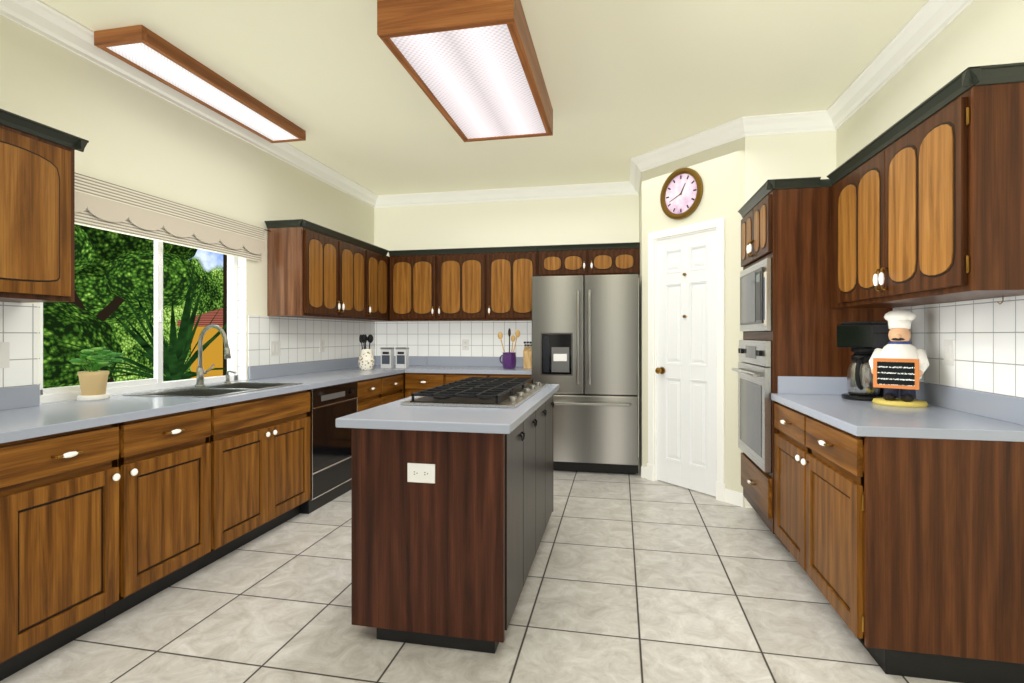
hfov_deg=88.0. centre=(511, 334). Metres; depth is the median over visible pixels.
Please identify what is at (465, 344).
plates
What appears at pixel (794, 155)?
wall
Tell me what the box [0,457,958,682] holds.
floor
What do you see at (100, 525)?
base cabinet
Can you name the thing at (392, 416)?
island countertop
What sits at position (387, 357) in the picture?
canister
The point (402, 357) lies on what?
canister
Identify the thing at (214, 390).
sink
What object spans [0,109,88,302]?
upper cabinet
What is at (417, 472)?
outlet
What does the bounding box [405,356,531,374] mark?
countertop
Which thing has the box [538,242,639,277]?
upper cabinet
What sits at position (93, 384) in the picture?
potted plant
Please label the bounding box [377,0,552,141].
ceiling light
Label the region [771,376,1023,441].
countertop
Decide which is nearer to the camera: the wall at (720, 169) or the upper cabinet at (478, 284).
the wall at (720, 169)
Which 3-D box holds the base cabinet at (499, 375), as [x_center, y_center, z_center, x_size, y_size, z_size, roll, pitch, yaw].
[0.011,0.812,5.353,0.509,0.876,0.617,0,0,12]
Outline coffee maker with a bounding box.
[837,321,889,400]
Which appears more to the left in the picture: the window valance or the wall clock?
the window valance
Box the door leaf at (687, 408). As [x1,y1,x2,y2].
[655,229,716,496]
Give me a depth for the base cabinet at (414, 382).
5.21 m
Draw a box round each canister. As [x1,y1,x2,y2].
[380,347,393,367]
[395,347,408,367]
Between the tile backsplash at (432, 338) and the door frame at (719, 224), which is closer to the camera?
the door frame at (719, 224)
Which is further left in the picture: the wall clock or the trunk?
the trunk
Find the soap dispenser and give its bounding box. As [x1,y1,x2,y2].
[224,370,235,382]
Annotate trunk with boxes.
[66,254,226,382]
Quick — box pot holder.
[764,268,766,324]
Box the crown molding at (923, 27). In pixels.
[0,0,973,207]
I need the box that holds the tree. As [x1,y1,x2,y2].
[43,224,203,388]
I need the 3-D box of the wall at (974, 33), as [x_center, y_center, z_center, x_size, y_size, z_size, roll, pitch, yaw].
[1.738,-0.150,0.769,0.120,2.800,6.000,0,0,12]
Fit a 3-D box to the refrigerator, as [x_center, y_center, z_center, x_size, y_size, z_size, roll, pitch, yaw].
[0.712,0.351,5.081,0.950,1.797,0.838,0,0,12]
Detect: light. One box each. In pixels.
[94,25,305,142]
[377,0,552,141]
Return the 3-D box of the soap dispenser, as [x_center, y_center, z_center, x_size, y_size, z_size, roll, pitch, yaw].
[-1.946,0.287,3.662,0.081,0.087,0.040,0,0,12]
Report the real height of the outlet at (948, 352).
0.116 m
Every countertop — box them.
[0,356,426,443]
[335,384,558,435]
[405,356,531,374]
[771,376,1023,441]
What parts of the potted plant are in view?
pot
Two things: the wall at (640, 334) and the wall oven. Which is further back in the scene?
the wall at (640, 334)
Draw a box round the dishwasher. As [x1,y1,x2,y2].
[300,381,357,513]
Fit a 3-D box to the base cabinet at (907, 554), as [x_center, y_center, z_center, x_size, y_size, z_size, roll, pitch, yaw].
[1.683,0.812,2.449,0.652,0.876,1.126,0,0,12]
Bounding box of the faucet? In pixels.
[195,324,230,386]
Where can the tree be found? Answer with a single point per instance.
(182, 273)
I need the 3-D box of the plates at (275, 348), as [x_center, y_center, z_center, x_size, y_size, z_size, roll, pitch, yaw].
[-2.021,0.099,3.642,0.009,0.134,2.684,0,0,12]
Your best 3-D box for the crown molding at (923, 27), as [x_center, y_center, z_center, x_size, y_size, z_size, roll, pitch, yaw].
[-0.208,-1.492,2.063,4.206,0.113,7.156,0,0,12]
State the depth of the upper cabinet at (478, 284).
5.45 m
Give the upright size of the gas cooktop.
0.052 m
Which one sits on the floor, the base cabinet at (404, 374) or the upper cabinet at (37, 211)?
the base cabinet at (404, 374)
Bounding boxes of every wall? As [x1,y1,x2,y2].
[0,15,373,384]
[374,194,638,456]
[639,173,641,467]
[642,137,744,506]
[745,131,835,507]
[836,0,1023,307]
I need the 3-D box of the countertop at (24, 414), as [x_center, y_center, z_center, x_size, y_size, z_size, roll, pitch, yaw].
[-1.704,0.305,3.667,0.633,0.138,4.608,0,0,12]
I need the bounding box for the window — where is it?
[39,226,245,404]
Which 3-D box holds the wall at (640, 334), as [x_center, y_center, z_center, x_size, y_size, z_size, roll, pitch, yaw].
[1.268,-0.150,5.028,0.100,2.800,0.760,0,0,12]
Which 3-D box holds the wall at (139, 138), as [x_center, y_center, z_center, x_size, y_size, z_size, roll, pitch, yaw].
[-2.349,-0.150,2.498,0.160,2.800,7.760,0,0,12]
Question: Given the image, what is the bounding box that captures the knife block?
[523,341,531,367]
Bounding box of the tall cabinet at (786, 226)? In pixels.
[738,177,892,551]
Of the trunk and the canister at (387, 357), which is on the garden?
the trunk
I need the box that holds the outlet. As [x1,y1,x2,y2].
[407,462,435,483]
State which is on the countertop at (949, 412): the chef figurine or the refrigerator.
the chef figurine
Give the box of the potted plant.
[69,347,122,400]
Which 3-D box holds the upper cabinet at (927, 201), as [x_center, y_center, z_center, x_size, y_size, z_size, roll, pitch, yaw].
[1.806,-0.520,2.349,0.372,0.740,1.272,0,0,12]
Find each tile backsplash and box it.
[0,302,374,387]
[375,321,531,356]
[893,295,1023,397]
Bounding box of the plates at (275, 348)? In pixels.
[0,340,324,367]
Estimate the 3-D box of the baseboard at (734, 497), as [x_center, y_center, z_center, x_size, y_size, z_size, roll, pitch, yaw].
[1.408,1.200,4.254,0.012,0.100,0.980,0,0,-34]
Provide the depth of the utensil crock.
5.30 m
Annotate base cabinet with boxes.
[0,373,402,680]
[402,373,405,398]
[406,373,497,397]
[498,374,531,382]
[774,402,1023,682]
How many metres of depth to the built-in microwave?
3.32 m
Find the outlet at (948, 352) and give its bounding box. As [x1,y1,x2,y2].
[944,340,953,365]
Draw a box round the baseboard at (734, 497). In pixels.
[641,466,743,506]
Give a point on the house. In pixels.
(214, 347)
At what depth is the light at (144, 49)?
3.09 m
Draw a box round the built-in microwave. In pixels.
[740,258,770,331]
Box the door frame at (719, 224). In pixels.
[647,218,724,501]
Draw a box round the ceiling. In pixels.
[41,0,926,194]
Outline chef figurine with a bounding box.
[869,310,928,406]
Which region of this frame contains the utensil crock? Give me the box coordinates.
[498,328,519,368]
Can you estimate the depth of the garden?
9.46 m
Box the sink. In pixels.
[123,382,301,397]
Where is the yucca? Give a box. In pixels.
[43,260,226,380]
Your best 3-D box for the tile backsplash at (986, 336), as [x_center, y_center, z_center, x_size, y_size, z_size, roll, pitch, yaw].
[1.977,0.044,2.271,0.007,0.384,1.358,0,0,12]
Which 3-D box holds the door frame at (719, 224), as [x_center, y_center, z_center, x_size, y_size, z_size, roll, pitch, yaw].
[1.424,0.185,4.306,0.124,2.130,0.752,0,0,-34]
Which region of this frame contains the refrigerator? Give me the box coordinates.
[532,273,637,473]
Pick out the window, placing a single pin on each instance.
(236, 304)
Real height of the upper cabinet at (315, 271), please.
0.740 m
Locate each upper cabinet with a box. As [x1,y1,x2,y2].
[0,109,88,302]
[264,219,398,321]
[389,246,537,321]
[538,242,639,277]
[827,62,1023,307]
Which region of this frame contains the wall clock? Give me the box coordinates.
[660,168,702,219]
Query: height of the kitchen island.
0.876 m
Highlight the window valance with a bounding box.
[75,173,270,260]
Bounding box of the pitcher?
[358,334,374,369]
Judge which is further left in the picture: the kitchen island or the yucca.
the yucca
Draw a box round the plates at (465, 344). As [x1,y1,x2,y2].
[462,340,468,349]
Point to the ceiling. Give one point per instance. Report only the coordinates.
(626, 81)
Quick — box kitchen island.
[351,392,555,653]
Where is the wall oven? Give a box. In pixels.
[732,340,770,472]
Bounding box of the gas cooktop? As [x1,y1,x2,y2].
[400,377,547,407]
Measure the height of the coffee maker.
0.405 m
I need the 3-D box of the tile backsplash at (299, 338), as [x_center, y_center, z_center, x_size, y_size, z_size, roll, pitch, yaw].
[-2.011,0.044,3.730,0.007,0.384,4.608,0,0,12]
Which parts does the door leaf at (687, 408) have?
pantry door hardware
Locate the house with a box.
[177,308,222,378]
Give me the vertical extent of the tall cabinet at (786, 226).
2.140 m
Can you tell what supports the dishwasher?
in the base cabinet at (100, 525)
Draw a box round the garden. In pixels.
[105,249,222,381]

